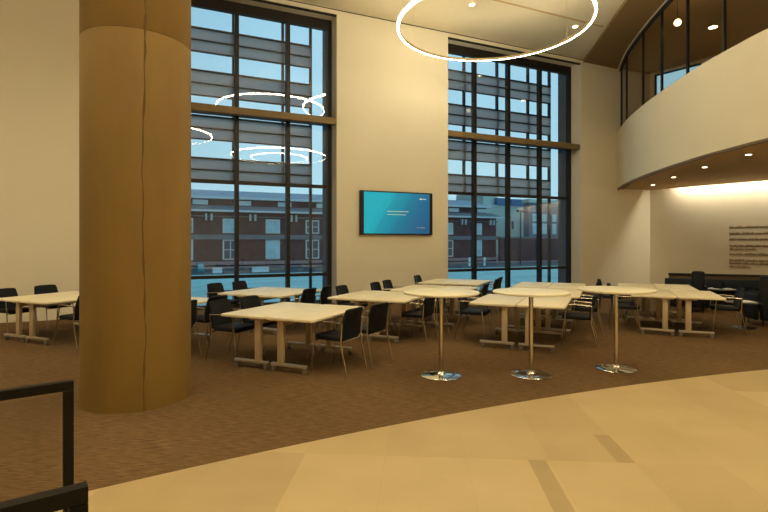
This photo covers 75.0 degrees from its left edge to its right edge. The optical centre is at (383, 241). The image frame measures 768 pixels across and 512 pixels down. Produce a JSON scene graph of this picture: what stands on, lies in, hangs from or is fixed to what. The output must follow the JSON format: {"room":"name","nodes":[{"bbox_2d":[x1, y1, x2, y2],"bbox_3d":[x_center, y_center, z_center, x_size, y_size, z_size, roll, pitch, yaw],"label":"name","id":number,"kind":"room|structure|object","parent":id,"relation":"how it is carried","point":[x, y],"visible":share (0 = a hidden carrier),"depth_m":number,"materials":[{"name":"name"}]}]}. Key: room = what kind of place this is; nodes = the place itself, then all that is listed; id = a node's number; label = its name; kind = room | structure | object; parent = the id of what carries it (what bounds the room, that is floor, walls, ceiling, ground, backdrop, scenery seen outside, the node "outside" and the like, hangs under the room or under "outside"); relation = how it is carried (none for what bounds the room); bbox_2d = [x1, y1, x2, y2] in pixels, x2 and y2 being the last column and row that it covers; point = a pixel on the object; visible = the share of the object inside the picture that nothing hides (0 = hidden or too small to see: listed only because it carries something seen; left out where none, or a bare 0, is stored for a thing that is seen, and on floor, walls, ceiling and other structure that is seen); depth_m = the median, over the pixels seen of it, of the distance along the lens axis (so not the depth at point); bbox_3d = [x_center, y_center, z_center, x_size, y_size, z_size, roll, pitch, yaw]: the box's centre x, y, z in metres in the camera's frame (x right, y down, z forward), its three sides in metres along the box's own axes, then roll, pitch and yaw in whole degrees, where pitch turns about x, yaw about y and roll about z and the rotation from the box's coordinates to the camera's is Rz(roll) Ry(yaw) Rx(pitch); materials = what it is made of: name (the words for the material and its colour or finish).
{"room":"atrium seating area","nodes":[
{"label":"atrium seating area","id":0,"kind":"room"},
{"bbox_2d":[79,0,190,413],"bbox_3d":[-2.626,-2.249,5.330,1.064,7.798,1.064,0,0,0],"label":"concrete column","id":1,"kind":"structure","parent":0,"point":[135,55],"depth_m":4.87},
{"bbox_2d":[0,0,649,322],"bbox_3d":[-2.834,-2.250,12.850,27.300,7.800,0.682,0,0,-25],"label":"wall","id":2,"kind":"structure","parent":0,"point":[392,96],"depth_m":13.53,"materials":[{"name":"beige paint"}]},
{"bbox_2d":[191,0,335,309],"bbox_3d":[-3.805,-2.180,12.546,5.800,7.660,0.925,0,0,-25],"label":"window","id":3,"kind":"structure","parent":2,"relation":"in","point":[326,120],"depth_m":13.04,"materials":[{"name":"brown metal"}]},
{"bbox_2d":[191,14,311,287],"bbox_3d":[-4.341,-2.330,12.887,5.110,7.960,0.141,0,0,-25],"label":"louver","id":4,"kind":"object","parent":3,"relation":"attached to","point":[205,83],"visible":0.52,"depth_m":13.23,"materials":[{"name":"grey metal"}]},
{"bbox_2d":[359,190,431,234],"bbox_3d":[0.357,-0.795,13.884,2.236,1.194,0.095,0,0,-25],"label":"wall display","id":5,"kind":"object","parent":2,"relation":"attached to","point":[380,212],"visible":1,"depth_m":13.80,"materials":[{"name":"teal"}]},
{"bbox_2d":[227,0,579,303],"bbox_3d":[0.222,-2.180,14.114,13.830,7.660,0.427,0,0,-25],"label":"window reveal","id":6,"kind":"object","parent":2,"relation":"in","point":[575,69],"depth_m":16.83,"materials":[{"name":"paint"}]},
{"bbox_2d":[251,0,580,64],"bbox_3d":[0.298,-5.984,13.948,13.830,0.039,0.074,0,0,-25],"label":"shade slot","id":7,"kind":"structure","parent":2,"relation":"attached to","point":[261,1],"depth_m":14.85,"materials":[{"name":"grey metal"}]},
{"bbox_2d":[288,0,649,73],"bbox_3d":[-2.691,-6.127,12.539,27.300,0.023,0.006,0,0,-25],"label":"joint","id":8,"kind":"object","parent":2,"relation":"attached to","point":[288,0],"visible":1,"depth_m":14.30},
{"bbox_2d":[448,43,579,290],"bbox_3d":[4.042,-2.180,16.137,5.800,7.660,0.925,0,0,-25],"label":"window","id":9,"kind":"structure","parent":2,"relation":"in","point":[564,146],"depth_m":16.57,"materials":[{"name":"brown metal"}]},
{"bbox_2d":[448,56,550,281],"bbox_3d":[3.506,-2.330,16.478,5.110,7.960,0.141,0,0,-25],"label":"louver","id":10,"kind":"object","parent":9,"relation":"attached to","point":[458,114],"visible":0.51,"depth_m":16.58,"materials":[{"name":"grey metal"}]},
{"bbox_2d":[650,180,767,189],"bbox_3d":[11.974,-1.990,14.537,0.030,0.270,8.580,0,0,-37],"label":"trim","id":11,"kind":"structure","parent":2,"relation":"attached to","point":[759,180],"depth_m":16.29,"materials":[{"name":"paint"}]},
{"bbox_2d":[0,291,767,501],"bbox_3d":[-0.185,1.750,5.950,30.570,0.200,26.100,0,0,0],"label":"floor","id":12,"kind":"structure","parent":0,"point":[230,411],"depth_m":5.91,"materials":[{"name":"brown carpet"}]},
{"bbox_2d":[0,288,38,337],"bbox_3d":[-6.601,1.242,8.890,0.549,0.820,0.543,0,0,18],"label":"armchair","id":13,"kind":"object","parent":12,"relation":"on","point":[5,307],"visible":0.52,"depth_m":8.93,"materials":[{"name":"black fabric"}]},
{"bbox_2d":[0,291,78,341],"bbox_3d":[-5.979,1.300,8.917,0.709,0.700,1.450,0,0,24],"label":"folding table","id":14,"kind":"object","parent":12,"relation":"on","point":[15,299],"visible":0.52,"depth_m":8.37,"materials":[{"name":"beige wood"}]},
{"bbox_2d":[19,295,78,344],"bbox_3d":[-5.316,1.300,8.622,0.709,0.700,1.450,0,0,24],"label":"folding table","id":15,"kind":"object","parent":12,"relation":"on","point":[41,302],"visible":0.46,"depth_m":8.12,"materials":[{"name":"beige paint"}]},
{"bbox_2d":[34,284,74,330],"bbox_3d":[-6.368,1.242,9.610,0.549,0.820,0.543,0,0,24],"label":"armchair","id":16,"kind":"object","parent":12,"relation":"on","point":[40,289],"visible":0.36,"depth_m":9.64,"materials":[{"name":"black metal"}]},
{"bbox_2d":[54,296,78,347],"bbox_3d":[-4.903,1.242,8.104,0.549,0.820,0.543,0,0,24],"label":"armchair","id":17,"kind":"object","parent":12,"relation":"on","point":[75,315],"visible":0.34,"depth_m":7.87,"materials":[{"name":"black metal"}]},
{"bbox_2d":[191,299,201,353],"bbox_3d":[-3.018,1.242,7.211,0.549,0.820,0.543,0,0,21],"label":"armchair","id":18,"kind":"object","parent":12,"relation":"on","point":[194,313],"visible":0.19,"depth_m":7.31,"materials":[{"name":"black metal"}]},
{"bbox_2d":[191,297,210,340],"bbox_3d":[-3.316,1.300,7.862,0.709,0.700,1.450,0,0,24],"label":"folding table","id":19,"kind":"object","parent":12,"relation":"on","point":[200,300],"visible":0.12,"depth_m":8.41,"materials":[{"name":"beige paint"}]},
{"bbox_2d":[195,295,231,350],"bbox_3d":[-2.779,1.242,7.869,0.549,0.820,0.543,0,0,24],"label":"armchair","id":20,"kind":"object","parent":12,"relation":"on","point":[204,318],"visible":0.41,"depth_m":7.63,"materials":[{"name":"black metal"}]},
{"bbox_2d":[207,283,240,308],"bbox_3d":[-3.244,1.242,10.078,0.549,0.820,0.543,0,0,24],"label":"armchair","id":21,"kind":"object","parent":12,"relation":"on","point":[213,289],"visible":0.48,"depth_m":10.13,"materials":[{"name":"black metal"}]},
{"bbox_2d":[205,299,254,360],"bbox_3d":[-2.153,1.242,7.099,0.549,0.820,0.543,0,0,21],"label":"armchair","id":22,"kind":"object","parent":12,"relation":"on","point":[217,307],"visible":0.78,"depth_m":7.04,"materials":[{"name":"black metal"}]},
{"bbox_2d":[232,281,263,306],"bbox_3d":[-2.901,1.242,10.604,0.549,0.820,0.543,0,0,24],"label":"armchair","id":23,"kind":"object","parent":12,"relation":"on","point":[237,285],"visible":0.31,"depth_m":10.68,"materials":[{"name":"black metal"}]},
{"bbox_2d":[218,287,290,331],"bbox_3d":[-2.498,1.300,9.817,0.709,0.700,1.450,0,0,24],"label":"folding table","id":24,"kind":"object","parent":12,"relation":"on","point":[246,292],"visible":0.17,"depth_m":9.60,"materials":[{"name":"beige paint"}]},
{"bbox_2d":[236,295,285,354],"bbox_3d":[-1.876,1.242,7.623,0.549,0.820,0.543,0,0,24],"label":"armchair","id":25,"kind":"object","parent":12,"relation":"on","point":[252,301],"visible":0.41,"depth_m":7.56,"materials":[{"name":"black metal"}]},
{"bbox_2d":[221,302,320,369],"bbox_3d":[-1.558,1.300,7.137,0.709,0.700,1.450,0,0,24],"label":"folding table","id":26,"kind":"object","parent":12,"relation":"on","point":[259,314],"visible":0.91,"depth_m":6.74,"materials":[{"name":"beige paint"}]},
{"bbox_2d":[249,288,321,334],"bbox_3d":[-1.836,1.300,9.522,0.709,0.700,1.450,0,0,24],"label":"folding table","id":27,"kind":"object","parent":12,"relation":"on","point":[296,292],"visible":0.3,"depth_m":9.22,"materials":[{"name":"beige paint"}]},
{"bbox_2d":[282,288,318,335],"bbox_3d":[-1.536,1.242,9.120,0.549,0.820,0.543,0,0,24],"label":"armchair","id":28,"kind":"object","parent":12,"relation":"on","point":[308,295],"visible":0.52,"depth_m":8.96,"materials":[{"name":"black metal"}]},
{"bbox_2d":[266,304,363,374],"bbox_3d":[-0.896,1.300,6.842,0.709,0.700,1.450,0,0,24],"label":"folding table","id":29,"kind":"object","parent":12,"relation":"on","point":[326,312],"visible":0.99,"depth_m":6.40,"materials":[{"name":"beige paint"}]},
{"bbox_2d":[298,285,333,329],"bbox_3d":[-1.298,1.242,9.632,0.549,0.820,0.543,0,0,15],"label":"armchair","id":30,"kind":"object","parent":12,"relation":"on","point":[325,292],"visible":0.53,"depth_m":9.47,"materials":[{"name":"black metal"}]},
{"bbox_2d":[310,306,366,376],"bbox_3d":[-0.570,1.242,6.449,0.549,0.820,0.543,0,0,27],"label":"armchair","id":31,"kind":"object","parent":12,"relation":"on","point":[352,320],"visible":0.97,"depth_m":6.31,"materials":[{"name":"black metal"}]},
{"bbox_2d":[333,285,368,328],"bbox_3d":[-0.621,1.242,9.512,0.549,0.820,0.543,0,0,24],"label":"armchair","id":32,"kind":"object","parent":12,"relation":"on","point":[341,289],"visible":0.48,"depth_m":9.55,"materials":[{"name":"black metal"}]},
{"bbox_2d":[327,290,394,339],"bbox_3d":[-0.368,1.300,9.077,0.709,0.700,1.450,0,0,24],"label":"folding table","id":33,"kind":"object","parent":12,"relation":"on","point":[359,297],"visible":0.47,"depth_m":8.88,"materials":[{"name":"beige paint"}]},
{"bbox_2d":[340,302,392,366],"bbox_3d":[-0.236,1.242,6.954,0.549,0.820,0.543,0,0,33],"label":"armchair","id":34,"kind":"object","parent":12,"relation":"on","point":[377,317],"visible":0.77,"depth_m":6.79,"materials":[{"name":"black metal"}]},
{"bbox_2d":[370,282,400,322],"bbox_3d":[0.010,1.242,10.282,0.549,0.820,0.543,0,0,24],"label":"armchair","id":35,"kind":"object","parent":12,"relation":"on","point":[375,286],"visible":0.31,"depth_m":10.39,"materials":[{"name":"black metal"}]},
{"bbox_2d":[365,292,423,342],"bbox_3d":[0.294,1.300,8.782,0.709,0.700,1.450,0,0,24],"label":"folding table","id":36,"kind":"object","parent":12,"relation":"on","point":[396,297],"visible":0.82,"depth_m":8.41,"materials":[{"name":"beige paint"}]},
{"bbox_2d":[382,280,410,315],"bbox_3d":[0.260,1.242,10.893,0.549,0.820,0.543,0,0,24],"label":"armchair","id":37,"kind":"object","parent":12,"relation":"on","point":[387,284],"visible":0.31,"depth_m":11.02,"materials":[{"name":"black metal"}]},
{"bbox_2d":[390,285,442,324],"bbox_3d":[0.722,1.300,10.387,0.709,0.700,1.450,0,0,24],"label":"folding table","id":38,"kind":"object","parent":12,"relation":"on","point":[417,320],"visible":0.29,"depth_m":10.22,"materials":[{"name":"beige paint"}]},
{"bbox_2d":[398,297,438,344],"bbox_3d":[0.585,1.242,8.361,0.549,0.820,0.543,0,0,27],"label":"armchair","id":39,"kind":"object","parent":12,"relation":"on","point":[428,304],"visible":0.84,"depth_m":8.22,"materials":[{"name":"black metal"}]},
{"bbox_2d":[412,275,429,308],"bbox_3d":[1.032,1.242,12.463,0.549,0.820,0.543,0,0,24],"label":"armchair","id":40,"kind":"object","parent":12,"relation":"on","point":[417,278],"visible":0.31,"depth_m":12.56,"materials":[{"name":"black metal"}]},
{"bbox_2d":[412,298,449,336],"bbox_3d":[0.838,1.242,8.830,0.549,0.820,0.543,0,0,24],"label":"armchair","id":41,"kind":"object","parent":12,"relation":"on","point":[444,299],"visible":0.43,"depth_m":8.69,"materials":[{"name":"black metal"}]},
{"bbox_2d":[418,279,462,312],"bbox_3d":[1.401,1.300,12.217,0.709,0.700,1.450,0,0,24],"label":"folding table","id":42,"kind":"object","parent":12,"relation":"on","point":[444,282],"visible":0.26,"depth_m":12.03,"materials":[{"name":"beige paint"}]},
{"bbox_2d":[403,288,479,381],"bbox_3d":[0.702,1.129,6.157,0.934,1.042,0.934,0,0,0],"label":"bar table","id":43,"kind":"object","parent":12,"relation":"on","point":[441,375],"visible":1,"depth_m":6.13,"materials":[{"name":"beige laminate"}]},
{"bbox_2d":[427,286,477,328],"bbox_3d":[1.384,1.300,10.092,0.709,0.700,1.450,0,0,24],"label":"folding table","id":44,"kind":"object","parent":12,"relation":"on","point":[457,287],"visible":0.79,"depth_m":10.44,"materials":[{"name":"beige paint"}]},
{"bbox_2d":[448,279,490,310],"bbox_3d":[2.064,1.300,11.922,0.709,0.700,1.450,0,0,24],"label":"folding table","id":45,"kind":"object","parent":12,"relation":"on","point":[465,282],"visible":0.43,"depth_m":11.45,"materials":[{"name":"beige paint"}]},
{"bbox_2d":[454,297,491,339],"bbox_3d":[1.543,1.242,8.660,0.549,0.820,0.543,0,0,24],"label":"armchair","id":46,"kind":"object","parent":12,"relation":"on","point":[463,303],"visible":0.75,"depth_m":8.53,"materials":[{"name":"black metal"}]},
{"bbox_2d":[459,283,490,325],"bbox_3d":[1.860,1.242,10.159,0.549,0.820,0.543,0,0,24],"label":"armchair","id":47,"kind":"object","parent":12,"relation":"on","point":[484,291],"visible":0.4,"depth_m":9.99,"materials":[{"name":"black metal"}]},
{"bbox_2d":[474,278,500,315],"bbox_3d":[2.383,1.242,11.490,0.549,0.820,0.543,0,0,24],"label":"armchair","id":48,"kind":"object","parent":12,"relation":"on","point":[496,282],"visible":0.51,"depth_m":11.30,"materials":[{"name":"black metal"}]},
{"bbox_2d":[478,277,502,312],"bbox_3d":[2.575,1.242,12.018,0.549,0.820,0.543,0,0,24],"label":"armchair","id":49,"kind":"object","parent":12,"relation":"on","point":[501,278],"visible":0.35,"depth_m":11.87,"materials":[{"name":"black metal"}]},
{"bbox_2d":[469,294,526,348],"bbox_3d":[1.942,1.300,8.357,0.709,0.700,1.450,0,0,24],"label":"folding table","id":50,"kind":"object","parent":12,"relation":"on","point":[506,302],"visible":0.87,"depth_m":7.85,"materials":[{"name":"beige paint"}]},
{"bbox_2d":[508,287,543,329],"bbox_3d":[2.692,1.300,9.747,0.709,0.700,1.450,0,0,24],"label":"folding table","id":51,"kind":"object","parent":12,"relation":"on","point":[521,317],"visible":0.16,"depth_m":10.16,"materials":[{"name":"beige paint"}]},
{"bbox_2d":[493,288,570,379],"bbox_3d":[1.824,1.129,6.203,0.934,1.042,0.934,0,0,0],"label":"bar table","id":52,"kind":"object","parent":12,"relation":"on","point":[527,374],"visible":1,"depth_m":6.17,"materials":[{"name":"silver metal"}]},
{"bbox_2d":[512,282,551,319],"bbox_3d":[3.341,1.300,11.207,0.709,0.700,1.450,0,0,24],"label":"folding table","id":53,"kind":"object","parent":12,"relation":"on","point":[521,284],"visible":0.34,"depth_m":10.92,"materials":[{"name":"beige paint"}]},
{"bbox_2d":[516,297,571,352],"bbox_3d":[2.604,1.300,8.062,0.709,0.700,1.450,0,0,24],"label":"folding table","id":54,"kind":"object","parent":12,"relation":"on","point":[538,302],"visible":0.77,"depth_m":7.72,"materials":[{"name":"beige paint"}]},
{"bbox_2d":[541,288,582,334],"bbox_3d":[3.354,1.300,9.452,0.709,0.700,1.450,0,0,24],"label":"folding table","id":55,"kind":"object","parent":12,"relation":"on","point":[575,293],"visible":0.55,"depth_m":8.97,"materials":[{"name":"beige paint"}]},
{"bbox_2d":[547,283,585,320],"bbox_3d":[4.004,1.300,10.912,0.709,0.700,1.450,0,0,24],"label":"folding table","id":56,"kind":"object","parent":12,"relation":"on","point":[553,285],"visible":0.33,"depth_m":10.92,"materials":[{"name":"beige paint"}]},
{"bbox_2d":[561,293,597,347],"bbox_3d":[3.188,1.242,8.125,0.549,0.820,0.543,0,0,24],"label":"armchair","id":57,"kind":"object","parent":12,"relation":"on","point":[566,315],"visible":0.94,"depth_m":7.97,"materials":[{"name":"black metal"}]},
{"bbox_2d":[573,281,599,320],"bbox_3d":[4.315,1.242,10.659,0.549,0.820,0.543,0,0,24],"label":"armchair","id":58,"kind":"object","parent":12,"relation":"on","point":[598,282],"visible":0.16,"depth_m":10.50,"materials":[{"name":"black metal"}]},
{"bbox_2d":[571,293,603,336],"bbox_3d":[3.689,1.242,9.056,0.549,0.820,0.543,0,0,24],"label":"armchair","id":59,"kind":"object","parent":12,"relation":"on","point":[574,308],"visible":0.77,"depth_m":8.89,"materials":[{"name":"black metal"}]},
{"bbox_2d":[597,279,623,317],"bbox_3d":[5.026,1.242,11.099,0.549,0.820,0.543,0,0,24],"label":"armchair","id":60,"kind":"object","parent":12,"relation":"on","point":[603,295],"visible":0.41,"depth_m":10.96,"materials":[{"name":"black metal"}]},
{"bbox_2d":[577,286,656,373],"bbox_3d":[3.014,1.129,6.496,0.934,1.042,0.934,0,0,0],"label":"bar table","id":61,"kind":"object","parent":12,"relation":"on","point":[614,367],"visible":1,"depth_m":6.47,"materials":[{"name":"silver metal"}]},
{"bbox_2d":[607,283,637,327],"bbox_3d":[4.742,1.242,9.981,0.549,0.820,0.543,0,0,24],"label":"armchair","id":62,"kind":"object","parent":12,"relation":"on","point":[632,301],"visible":0.32,"depth_m":9.88,"materials":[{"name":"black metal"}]},
{"bbox_2d":[608,285,640,332],"bbox_3d":[4.500,1.242,9.389,0.549,0.820,0.543,0,0,24],"label":"armchair","id":63,"kind":"object","parent":12,"relation":"on","point":[635,306],"visible":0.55,"depth_m":9.23,"materials":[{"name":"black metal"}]},
{"bbox_2d":[617,283,656,322],"bbox_3d":[5.492,1.300,10.897,0.709,0.700,1.450,0,0,24],"label":"folding table","id":64,"kind":"object","parent":12,"relation":"on","point":[645,301],"visible":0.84,"depth_m":10.68,"materials":[{"name":"beige paint"}]},
{"bbox_2d":[631,289,676,335],"bbox_3d":[5.051,1.300,9.477,0.709,0.700,1.450,0,0,24],"label":"folding table","id":65,"kind":"object","parent":12,"relation":"on","point":[664,295],"visible":0.86,"depth_m":8.88,"materials":[{"name":"beige paint"}]},
{"bbox_2d":[653,284,698,322],"bbox_3d":[6.154,1.300,10.602,0.709,0.700,1.450,0,0,24],"label":"folding table","id":66,"kind":"object","parent":12,"relation":"on","point":[658,286],"visible":0.34,"depth_m":10.44,"materials":[{"name":"beige paint"}]},
{"bbox_2d":[686,271,707,312],"bbox_3d":[7.447,1.165,11.905,0.400,0.970,0.740,0,0,27],"label":"chair","id":67,"kind":"object","parent":12,"relation":"on","point":[698,277],"visible":0.59,"depth_m":11.58,"materials":[{"name":"black plastic"}]},
{"bbox_2d":[669,290,725,337],"bbox_3d":[5.714,1.300,9.182,0.709,0.700,1.450,0,0,24],"label":"folding table","id":68,"kind":"object","parent":12,"relation":"on","point":[687,296],"visible":0.98,"depth_m":8.73,"materials":[{"name":"beige paint"}]},
{"bbox_2d":[665,273,761,304],"bbox_3d":[9.741,1.235,12.037,5.220,0.830,0.697,0,0,24],"label":"banquette","id":69,"kind":"object","parent":12,"relation":"on","point":[751,283],"visible":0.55,"depth_m":12.62,"materials":[{"name":"black leather"}]},
{"bbox_2d":[665,278,722,287],"bbox_3d":[7.995,1.070,12.934,1.280,0.240,0.135,0,0,24],"label":"cushion","id":70,"kind":"object","parent":69,"relation":"on","point":[709,282],"depth_m":12.89,"materials":[{"name":"blue fabric"}]},
{"bbox_2d":[708,290,725,294],"bbox_3d":[7.890,1.250,12.699,1.280,0.120,0.400,0,0,24],"label":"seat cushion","id":71,"kind":"object","parent":69,"relation":"on","point":[717,292],"depth_m":12.32,"materials":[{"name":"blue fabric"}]},
{"bbox_2d":[723,279,759,289],"bbox_3d":[9.183,1.070,12.405,1.280,0.240,0.135,0,0,24],"label":"cushion","id":72,"kind":"object","parent":69,"relation":"on","point":[749,284],"depth_m":12.46,"materials":[{"name":"blue fabric"}]},
{"bbox_2d":[726,290,759,296],"bbox_3d":[9.078,1.250,12.170,1.280,0.120,0.400,0,0,24],"label":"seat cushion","id":73,"kind":"object","parent":69,"relation":"on","point":[749,291],"depth_m":12.21,"materials":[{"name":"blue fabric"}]},
{"bbox_2d":[708,288,735,310],"bbox_3d":[8.250,1.400,12.200,0.600,0.500,0.600,0,0,0],"label":"coffee table","id":74,"kind":"object","parent":12,"relation":"on","point":[718,289],"visible":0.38,"depth_m":12.11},
{"bbox_2d":[707,287,746,334],"bbox_3d":[6.287,1.242,9.173,0.549,0.820,0.543,0,0,24],"label":"armchair","id":75,"kind":"object","parent":12,"relation":"on","point":[738,297],"visible":0.94,"depth_m":9.06,"materials":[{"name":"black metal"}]},
{"bbox_2d":[724,300,762,329],"bbox_3d":[6.900,1.400,9.600,0.600,0.500,0.600,0,0,0],"label":"coffee table","id":76,"kind":"object","parent":12,"relation":"on","point":[726,301],"visible":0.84,"depth_m":9.56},
{"bbox_2d":[743,275,767,326],"bbox_3d":[7.709,1.150,9.951,0.800,1.000,0.740,0,0,13],"label":"lounge chair","id":77,"kind":"object","parent":12,"relation":"on","point":[751,311],"visible":0.78,"depth_m":9.72,"materials":[{"name":"black fabric"}]},
{"bbox_2d":[56,369,767,511],"bbox_3d":[2.000,1.647,0.259,25.800,0.006,14.419,0,0,0],"label":"floor","id":78,"kind":"structure","parent":0,"point":[693,444],"depth_m":3.68,"materials":[{"name":"stone"}]},
{"bbox_2d":[0,379,73,511],"bbox_3d":[-2.005,1.116,1.619,1.764,1.056,0.100,0,0,-37],"label":"guard rail","id":79,"kind":"object","parent":78,"relation":"on","point":[66,387],"visible":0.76,"depth_m":2.10,"materials":[{"name":"black metal"}]},
{"bbox_2d":[0,481,87,511],"bbox_3d":[-1.274,1.112,0.779,1.464,1.064,0.100,0,0,-37],"label":"guard rail","id":80,"kind":"object","parent":78,"relation":"on","point":[74,497],"visible":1,"depth_m":1.15,"materials":[{"name":"black metal"}]},
{"bbox_2d":[295,0,719,72],"bbox_3d":[-0.185,-6.250,5.950,30.570,0.200,26.100,0,0,0],"label":"ceiling","id":81,"kind":"structure","parent":0,"point":[491,20],"depth_m":13.64,"materials":[{"name":"paint"}]},
{"bbox_2d":[397,0,596,60],"bbox_3d":[2.430,-5.479,11.160,4.282,1.342,4.282,0,0,0],"label":"pendant","id":82,"kind":"object","parent":81,"relation":"hanging from","point":[413,2],"visible":1,"depth_m":12.36,"materials":[{"name":"glowing white acrylic diffuser"}]},
{"bbox_2d":[493,0,603,26],"bbox_3d":[1.476,-6.144,12.084,10.500,0.011,0.061,0,0,-25],"label":"joint","id":83,"kind":"object","parent":81,"relation":"attached to","point":[493,0],"visible":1,"depth_m":13.37,"materials":[{"name":"paint"}]},
{"bbox_2d":[583,0,767,72],"bbox_3d":[8.921,-6.104,9.589,13.492,0.089,16.804,0,0,0],"label":"ceiling","id":84,"kind":"structure","parent":0,"point":[745,18],"depth_m":14.40,"materials":[{"name":"paint"}]},
{"bbox_2d":[674,1,681,25],"bbox_3d":[7.400,-5.763,12.600,0.170,0.635,0.170,0,0,0],"label":"globe lamp","id":85,"kind":"object","parent":84,"relation":"hanging from","point":[677,22],"visible":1,"depth_m":12.57,"materials":[{"name":"white glass"}]},
{"bbox_2d":[618,0,767,188],"bbox_3d":[9.220,-4.013,10.093,5.974,4.275,14.073,0,0,-30],"label":"wall","id":86,"kind":"structure","parent":0,"point":[722,103],"depth_m":10.81,"materials":[{"name":"beige paint"}]},
{"bbox_2d":[619,0,726,125],"bbox_3d":[9.228,-4.950,10.099,5.894,2.210,13.994,0,0,-30],"label":"glazing","id":87,"kind":"object","parent":86,"relation":"attached to","point":[660,12],"visible":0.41,"depth_m":12.97,"materials":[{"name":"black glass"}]},
{"bbox_2d":[618,138,767,189],"bbox_3d":[9.211,-1.850,10.087,5.960,0.050,14.079,0,0,-30],"label":"trim","id":88,"kind":"structure","parent":86,"relation":"attached to","point":[765,139],"depth_m":11.14,"materials":[{"name":"beige paint"}]},
{"bbox_2d":[624,142,767,189],"bbox_3d":[11.047,-2.000,11.706,8.309,0.250,12.571,0,0,0],"label":"ceiling","id":89,"kind":"structure","parent":0,"point":[733,166],"depth_m":13.30,"materials":[{"name":"paint"}]},
{"bbox_2d":[650,56,767,284],"bbox_3d":[12.452,-2.250,14.656,0.200,7.800,9.000,0,0,-37],"label":"wall","id":90,"kind":"structure","parent":0,"point":[689,226],"depth_m":16.73,"materials":[{"name":"beige paint"}]},
{"bbox_2d":[655,63,700,95],"bbox_3d":[10.284,-5.050,17.511,0.080,2.000,1.530,0,0,-37],"label":"window","id":91,"kind":"structure","parent":90,"relation":"in","point":[698,64],"depth_m":17.70,"materials":[{"name":"glass"}]},
{"bbox_2d":[729,225,767,267],"bbox_3d":[11.729,0.145,15.459,0.004,1.338,1.820,0,0,-37],"label":"lettering","id":92,"kind":"object","parent":90,"relation":"attached to","point":[747,226],"depth_m":15.79,"materials":[{"name":"black paint"}]},
{"label":"outside","id":93,"kind":"structure","parent":0,"visible":0},
{"bbox_2d":[191,266,557,305],"bbox_3d":[-6.519,3.191,31.355,300.000,0.300,35.600,0,0,-25],"label":"ground","id":94,"kind":"structure","parent":93,"point":[198,286],"depth_m":39.50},
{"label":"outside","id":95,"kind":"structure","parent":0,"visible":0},
{"bbox_2d":[191,255,557,268],"bbox_3d":[-39.728,3.131,103.917,300.000,0.420,103.000,0,0,-25],"label":"ground","id":96,"kind":"structure","parent":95,"point":[496,261],"depth_m":62.15,"materials":[{"name":"stone"}]},
{"bbox_2d":[191,189,504,266],"bbox_3d":[-11.648,-1.755,70.551,59.442,9.591,15.050,0,0,-25],"label":"brick building","id":97,"kind":"structure","parent":96,"relation":"on","point":[261,214],"depth_m":62.40,"materials":[{"name":"brick"}]},
{"bbox_2d":[456,195,523,254],"bbox_3d":[24.889,-4.106,118.533,13.912,14.294,14.200,0,0,-25],"label":"stucco building","id":98,"kind":"structure","parent":96,"relation":"on","point":[497,205],"depth_m":112.35,"materials":[{"name":"beige"}]},
{"bbox_2d":[498,237,557,260],"bbox_3d":[31.330,1.119,82.275,30.376,3.845,0.700,0,0,-25],"label":"wall","id":99,"kind":"structure","parent":96,"relation":"on","point":[528,244],"depth_m":77.73,"materials":[{"name":"red brick"}]},
{"bbox_2d":[521,199,557,236],"bbox_3d":[38.576,-2.761,104.892,22.667,11.604,2.200,0,0,-25],"label":"building","id":100,"kind":"structure","parent":96,"relation":"on","point":[529,204],"depth_m":100.79,"materials":[{"name":"green paint"}]},
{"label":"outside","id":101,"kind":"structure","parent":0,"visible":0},
{"bbox_2d":[191,261,557,274],"bbox_3d":[-16.111,3.186,52.315,300.000,0.310,10.500,0,0,-25],"label":"road","id":102,"kind":"structure","parent":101,"point":[512,264],"depth_m":57.19,"materials":[{"name":"grey asphalt"}]},
{"bbox_2d":[196,262,204,271],"bbox_3d":[-18.640,2.526,50.772,0.832,1.030,0.920,0,0,-25],"label":"kiosk","id":103,"kind":"object","parent":102,"relation":"on","point":[199,265],"visible":0.89,"depth_m":50.39,"materials":[{"name":"teal paint"}]},
{"bbox_2d":[212,268,221,272],"bbox_3d":[-16.234,2.776,48.684,0.883,0.530,0.560,0,0,-25],"label":"concrete barrier","id":104,"kind":"object","parent":102,"relation":"on","point":[214,270],"visible":0.92,"depth_m":48.52,"materials":[{"name":"white paint"}]},
{"bbox_2d":[252,267,268,271],"bbox_3d":[-12.470,2.776,50.407,1.643,0.530,0.560,0,0,-25],"label":"concrete barrier","id":105,"kind":"object","parent":102,"relation":"on","point":[254,269],"visible":0.92,"depth_m":50.26,"materials":[{"name":"white paint"}]},
{"bbox_2d":[516,210,524,264],"bbox_3d":[18.021,-0.585,66.011,1.000,7.252,0.500,0,0,-25],"label":"street lamp","id":106,"kind":"object","parent":102,"relation":"on","point":[520,211],"visible":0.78,"depth_m":65.92,"materials":[{"name":"black metal"}]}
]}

